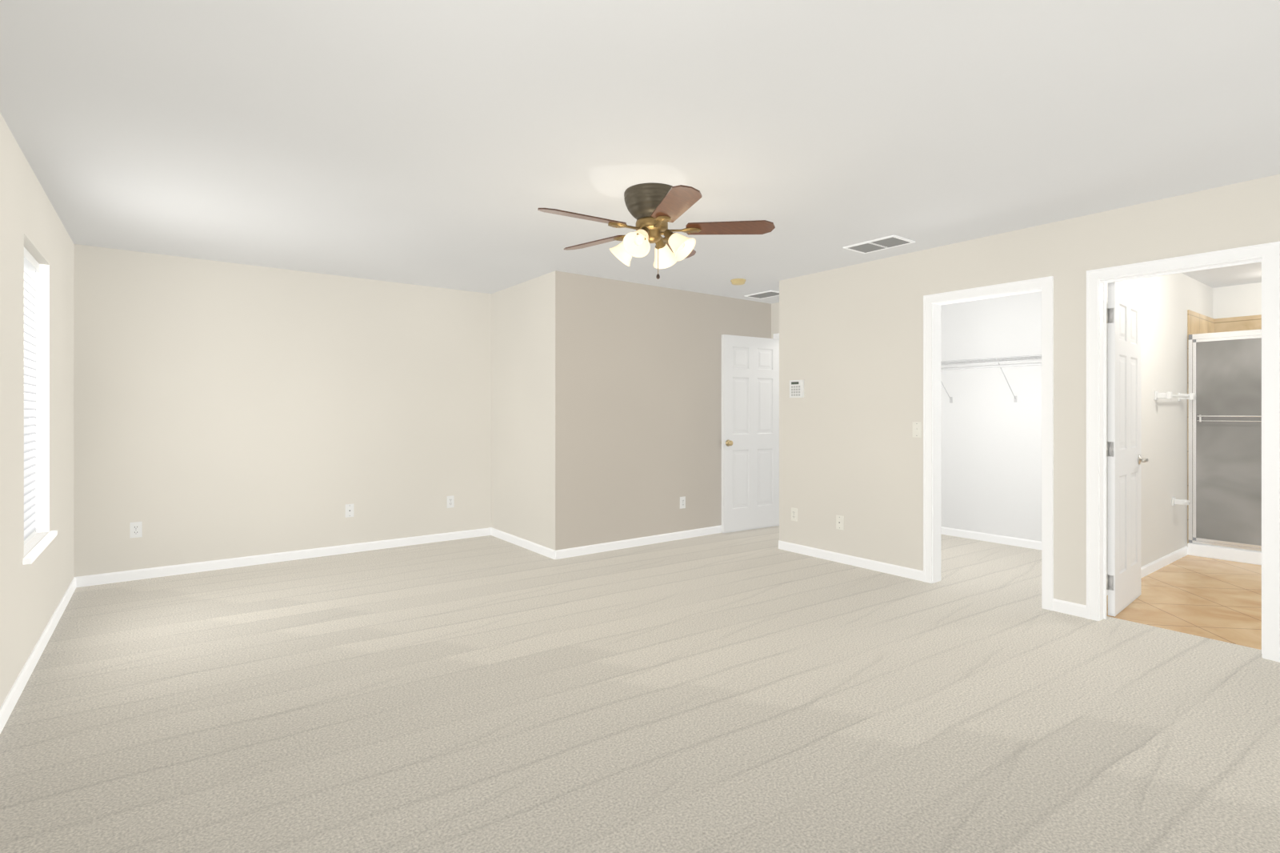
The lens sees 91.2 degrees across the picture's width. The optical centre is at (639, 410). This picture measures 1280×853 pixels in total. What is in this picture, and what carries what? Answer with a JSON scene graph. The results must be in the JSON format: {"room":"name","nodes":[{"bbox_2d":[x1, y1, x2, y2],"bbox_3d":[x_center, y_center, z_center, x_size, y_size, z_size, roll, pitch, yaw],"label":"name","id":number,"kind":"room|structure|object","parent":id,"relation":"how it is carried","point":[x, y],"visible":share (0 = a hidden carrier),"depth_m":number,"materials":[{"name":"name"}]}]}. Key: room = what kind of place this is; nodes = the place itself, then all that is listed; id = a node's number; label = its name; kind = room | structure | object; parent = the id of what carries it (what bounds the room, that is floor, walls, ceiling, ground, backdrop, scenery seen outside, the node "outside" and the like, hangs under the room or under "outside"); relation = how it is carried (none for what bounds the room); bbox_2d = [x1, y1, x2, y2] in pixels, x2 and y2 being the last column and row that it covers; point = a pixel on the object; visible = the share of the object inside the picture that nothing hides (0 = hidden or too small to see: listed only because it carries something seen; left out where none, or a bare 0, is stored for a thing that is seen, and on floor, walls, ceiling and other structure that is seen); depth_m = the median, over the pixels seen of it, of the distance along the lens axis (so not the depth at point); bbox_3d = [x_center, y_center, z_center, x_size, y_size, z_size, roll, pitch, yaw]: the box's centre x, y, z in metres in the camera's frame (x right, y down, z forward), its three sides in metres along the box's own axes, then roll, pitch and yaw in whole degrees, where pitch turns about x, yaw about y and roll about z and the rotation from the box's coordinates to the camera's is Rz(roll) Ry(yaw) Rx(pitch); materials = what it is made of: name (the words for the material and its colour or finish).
{"room":"empty bedroom","nodes":[
{"label":"empty bedroom","id":0,"kind":"room"},
{"bbox_2d":[0,112,73,707],"bbox_3d":[-2.061,0.033,1.685,0.200,2.440,7.173,0,0,-37],"label":"wall","id":1,"kind":"structure","parent":0,"point":[32,594],"depth_m":2.91,"materials":[{"name":"paint"}]},
{"bbox_2d":[24,264,49,531],"bbox_3d":[-3.130,-0.072,3.182,0.104,1.499,0.790,0,0,-37],"label":"window","id":2,"kind":"structure","parent":1,"relation":"in","point":[42,399],"depth_m":3.50,"materials":[{"name":"white paint"}]},
{"bbox_2d":[24,246,39,544],"bbox_3d":[-3.140,-0.073,3.175,0.066,1.494,0.778,0,0,-37],"label":"window blinds","id":3,"kind":"object","parent":2,"relation":"attached to","point":[31,263],"visible":0.4,"depth_m":3.37,"materials":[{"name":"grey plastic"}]},
{"bbox_2d":[22,530,57,564],"bbox_3d":[-3.136,0.692,3.178,0.180,0.028,0.850,0,0,-37],"label":"window sill","id":4,"kind":"structure","parent":1,"relation":"attached to","point":[37,550],"depth_m":3.18,"materials":[{"name":"white wood"}]},
{"bbox_2d":[0,576,79,733],"bbox_3d":[-1.976,1.216,1.750,0.013,0.075,6.773,0,0,-37],"label":"baseboard","id":5,"kind":"structure","parent":1,"relation":"attached to","point":[10,702],"depth_m":3.04,"materials":[{"name":"white wood"}]},
{"bbox_2d":[73,244,491,576],"bbox_3d":[-2.882,0.033,5.433,3.400,2.440,0.200,0,0,-37],"label":"wall","id":6,"kind":"structure","parent":0,"point":[223,410],"depth_m":5.15,"materials":[{"name":"paint"}]},
{"bbox_2d":[129,521,142,538],"bbox_3d":[-3.743,0.882,4.653,0.070,0.115,0.009,0,0,-37],"label":"electrical outlet","id":7,"kind":"object","parent":6,"relation":"attached to","point":[135,529],"visible":1,"depth_m":4.65,"materials":[{"name":"white plastic"}]},
{"bbox_2d":[80,527,489,587],"bbox_3d":[-2.746,1.216,5.402,3.120,0.075,0.013,0,0,-37],"label":"baseboard","id":8,"kind":"structure","parent":6,"relation":"attached to","point":[187,568],"depth_m":5.15,"materials":[{"name":"white wood"}]},
{"bbox_2d":[345,504,353,517],"bbox_3d":[-2.567,0.880,5.540,0.070,0.115,0.009,0,0,-37],"label":"outlet","id":9,"kind":"object","parent":6,"relation":"attached to","point":[349,510],"visible":1,"depth_m":5.54,"materials":[{"name":"white plastic"}]},
{"bbox_2d":[447,495,454,507],"bbox_3d":[-1.841,0.881,6.087,0.070,0.115,0.009,0,0,-37],"label":"electrical outlet","id":10,"kind":"object","parent":6,"relation":"attached to","point":[450,501],"visible":1,"depth_m":6.09,"materials":[{"name":"white plastic"}]},
{"bbox_2d":[491,270,771,550],"bbox_3d":[0.434,0.033,7.112,4.018,2.440,1.511,0,0,-37],"label":"wall","id":11,"kind":"structure","parent":0,"point":[638,410],"depth_m":5.80,"materials":[{"name":"beige paint"}]},
{"bbox_2d":[489,527,550,557],"bbox_3d":[-1.116,1.216,5.820,0.013,0.075,1.260,0,0,-37],"label":"baseboard","id":12,"kind":"structure","parent":11,"relation":"attached to","point":[546,551],"depth_m":5.78,"materials":[{"name":"white wood"}]},
{"bbox_2d":[550,524,721,559],"bbox_3d":[0.365,1.216,6.108,2.724,0.075,0.013,0,0,-37],"label":"baseboard","id":13,"kind":"structure","parent":11,"relation":"attached to","point":[622,544],"depth_m":5.77,"materials":[{"name":"white wood"}]},
{"bbox_2d":[680,496,685,508],"bbox_3d":[0.420,0.898,6.150,0.070,0.115,0.009,0,0,-37],"label":"outlet","id":14,"kind":"object","parent":11,"relation":"attached to","point":[682,502],"visible":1,"depth_m":6.15,"materials":[{"name":"white plastic"}]},
{"bbox_2d":[720,334,779,532],"bbox_3d":[1.185,0.231,6.603,0.823,2.020,0.145,0,0,-33],"label":"entry door","id":15,"kind":"structure","parent":11,"relation":"in","point":[750,442],"depth_m":6.56,"materials":[{"name":"white wood"}]},
{"bbox_2d":[0,525,1279,852],"bbox_3d":[0.881,1.313,3.903,7.568,0.120,7.173,0,0,-37],"label":"floor","id":16,"kind":"structure","parent":0,"point":[755,690],"depth_m":2.59,"materials":[{"name":"beige carpet"}]},
{"bbox_2d":[0,0,1279,303],"bbox_3d":[1.445,-1.262,4.328,8.982,0.150,7.173,0,0,-37],"label":"ceiling","id":17,"kind":"structure","parent":0,"point":[451,144],"depth_m":2.58,"materials":[{"name":"paint"}]},
{"bbox_2d":[537,182,775,279],"bbox_3d":[0.021,-0.950,3.391,1.235,0.474,1.258,0,0,-37],"label":"ceiling fan","id":18,"kind":"object","parent":17,"relation":"hanging from","point":[654,209],"visible":1,"depth_m":3.31,"materials":[{"name":"brown wood"}]},
{"bbox_2d":[730,278,745,284],"bbox_3d":[0.890,-1.168,5.680,0.136,0.037,0.136,0,0,-37],"label":"smoke detector","id":19,"kind":"object","parent":17,"relation":"attached to","point":[738,281],"visible":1,"depth_m":5.63,"materials":[{"name":"brown plastic"}]},
{"bbox_2d":[744,290,779,299],"bbox_3d":[1.281,-1.182,6.375,0.250,0.009,0.360,0,0,-37],"label":"ceiling vent","id":20,"kind":"object","parent":17,"relation":"in","point":[765,294],"visible":0.88,"depth_m":6.36,"materials":[{"name":"white metal"}]},
{"bbox_2d":[843,234,915,253],"bbox_3d":[1.697,-1.182,4.460,0.270,0.009,0.400,0,0,-37],"label":"ceiling vent","id":21,"kind":"object","parent":17,"relation":"in","point":[881,244],"visible":1,"depth_m":4.44,"materials":[{"name":"white metal"}]},
{"bbox_2d":[771,302,779,338],"bbox_3d":[1.785,0.033,6.576,0.107,2.440,0.976,0,0,-37],"label":"wall","id":22,"kind":"structure","parent":0,"point":[774,318],"depth_m":6.89,"materials":[{"name":"paint"}]},
{"bbox_2d":[773,332,779,339],"bbox_3d":[1.806,0.203,6.547,0.147,2.100,0.946,0,0,-37],"label":"trim","id":23,"kind":"structure","parent":22,"relation":"attached to","point":[776,336],"depth_m":6.85,"materials":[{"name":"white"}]},
{"bbox_2d":[940,291,1041,541],"bbox_3d":[3.514,0.033,5.893,0.107,2.440,1.982,0,0,-37],"label":"wall","id":24,"kind":"structure","parent":0,"point":[990,456],"depth_m":5.99,"materials":[{"name":"paint"}]},
{"bbox_2d":[940,354,1041,403],"bbox_3d":[3.309,-0.279,5.740,0.406,0.395,1.980,0,0,-37],"label":"wire closet shelf","id":25,"kind":"object","parent":24,"relation":"attached to","point":[1002,359],"visible":0.48,"depth_m":5.72,"materials":[{"name":"grey metal"}]},
{"bbox_2d":[940,526,1041,549],"bbox_3d":[3.466,1.216,5.857,0.013,0.075,1.982,0,0,-37],"label":"baseboard","id":26,"kind":"structure","parent":24,"relation":"attached to","point":[1017,542],"depth_m":5.98,"materials":[{"name":"white wood"}]},
{"bbox_2d":[779,174,1279,604],"bbox_3d":[2.694,0.033,3.906,0.107,2.440,4.596,0,0,-37],"label":"wall","id":27,"kind":"structure","parent":0,"point":[851,357],"depth_m":4.72,"materials":[{"name":"paint"}]},
{"bbox_2d":[791,507,797,521],"bbox_3d":[1.369,0.919,5.568,0.009,0.115,0.070,0,0,-37],"label":"electrical outlet","id":28,"kind":"object","parent":27,"relation":"attached to","point":[794,514],"visible":1,"depth_m":5.56,"materials":[{"name":"white plastic"}]},
{"bbox_2d":[789,380,803,397],"bbox_3d":[1.384,-0.196,5.535,0.024,0.155,0.145,0,0,-37],"label":"alarm keypad","id":29,"kind":"object","parent":27,"relation":"attached to","point":[796,388],"visible":1,"depth_m":5.52,"materials":[{"name":"white plastic"}]},
{"bbox_2d":[836,515,843,529],"bbox_3d":[1.654,0.923,5.190,0.009,0.115,0.070,0,0,-37],"label":"jack","id":30,"kind":"object","parent":27,"relation":"attached to","point":[839,522],"visible":1,"depth_m":5.18,"materials":[{"name":"white plastic"}]},
{"bbox_2d":[778,540,923,581],"bbox_3d":[1.676,1.216,5.156,0.013,0.075,1.374,0,0,-37],"label":"baseboard","id":31,"kind":"structure","parent":27,"relation":"attached to","point":[902,571],"depth_m":5.07,"materials":[{"name":"white wood"}]},
{"bbox_2d":[912,421,921,437],"bbox_3d":[2.053,0.138,4.652,0.019,0.115,0.070,0,0,-37],"label":"light switch","id":32,"kind":"object","parent":27,"relation":"attached to","point":[917,429],"visible":1,"depth_m":4.65,"materials":[{"name":"white plastic"}]},
{"bbox_2d":[923,276,1053,611],"bbox_3d":[2.391,0.203,4.308,0.147,2.100,0.841,0,0,-37],"label":"trim","id":33,"kind":"structure","parent":27,"relation":"attached to","point":[933,303],"depth_m":4.46,"materials":[{"name":"white wood"}]},
{"bbox_2d":[1052,598,1071,611],"bbox_3d":[3.359,1.216,4.544,1.723,0.075,0.013,0,0,-37],"label":"baseboard","id":34,"kind":"structure","parent":27,"relation":"attached to","point":[1058,604],"depth_m":3.90,"materials":[{"name":"white wood"}]},
{"bbox_2d":[1106,282,1148,615],"bbox_3d":[3.115,0.231,4.022,0.700,2.020,0.129,0,0,-41],"label":"door","id":35,"kind":"structure","parent":27,"relation":"in","point":[1123,449],"depth_m":3.94,"materials":[{"name":"white wood"}]},
{"bbox_2d":[1086,241,1279,662],"bbox_3d":[3.001,0.203,3.499,0.147,2.100,0.824,0,0,-37],"label":"trim","id":36,"kind":"structure","parent":27,"relation":"attached to","point":[1267,255],"depth_m":3.36,"materials":[{"name":"white wood"}]},
{"bbox_2d":[1106,272,1212,574],"bbox_3d":[4.180,0.033,5.092,3.694,2.440,0.100,0,0,-37],"label":"wall","id":37,"kind":"structure","parent":0,"point":[1168,302],"depth_m":5.08,"materials":[{"name":"paint"}]},
{"bbox_2d":[1072,545,1187,614],"bbox_3d":[3.763,1.216,4.707,2.524,0.075,0.013,0,0,-37],"label":"baseboard","id":38,"kind":"structure","parent":37,"relation":"attached to","point":[1077,609],"depth_m":4.90,"materials":[{"name":"white wood"}]},
{"bbox_2d":[1154,391,1195,400],"bbox_3d":[4.358,-0.122,5.100,0.720,0.070,0.100,0,0,-37],"label":"towel rail","id":39,"kind":"object","parent":37,"relation":"attached to","point":[1179,396],"visible":1,"depth_m":4.99,"materials":[{"name":"white plastic"}]},
{"bbox_2d":[1172,496,1189,505],"bbox_3d":[4.478,0.753,5.191,0.140,0.070,0.100,0,0,-37],"label":"paper holder","id":40,"kind":"object","parent":37,"relation":"attached to","point":[1179,502],"visible":1,"depth_m":5.18,"materials":[{"name":"white ceramic"}]},
{"bbox_2d":[1187,309,1215,543],"bbox_3d":[5.154,0.183,5.756,0.870,2.140,0.012,0,0,-37],"label":"tiled wall","id":41,"kind":"structure","parent":37,"relation":"attached to","point":[1198,323],"depth_m":5.54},
{"bbox_2d":[1106,554,1261,649],"bbox_3d":[4.975,1.312,4.063,3.664,0.122,2.500,0,0,-37],"label":"floor","id":42,"kind":"structure","parent":0,"point":[1215,598],"depth_m":4.12,"materials":[{"name":"beige wood"}]},
{"bbox_2d":[1187,542,1261,564],"bbox_3d":[5.829,1.199,4.824,0.956,0.102,2.285,0,0,-37],"label":"curb","id":43,"kind":"object","parent":42,"relation":"on","point":[1245,556],"visible":0.65,"depth_m":5.25,"materials":[{"name":"white"}]},
{"bbox_2d":[1188,328,1261,551],"bbox_3d":[5.475,0.240,4.557,0.081,1.814,2.285,0,0,-37],"label":"shower enclosure","id":44,"kind":"object","parent":43,"relation":"on","point":[1225,444],"visible":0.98,"depth_m":5.28,"materials":[{"name":"glass"}]},
{"bbox_2d":[1212,282,1261,318],"bbox_3d":[6.298,0.033,5.185,0.200,2.440,2.300,0,0,-37],"label":"wall","id":45,"kind":"structure","parent":0,"point":[1238,301],"depth_m":5.91,"materials":[{"name":"paint"}]},
{"bbox_2d":[1215,314,1261,332],"bbox_3d":[6.213,0.183,5.121,0.011,2.140,2.300,0,0,-37],"label":"tiled wall","id":46,"kind":"structure","parent":45,"relation":"attached to","point":[1251,322],"depth_m":5.89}
]}

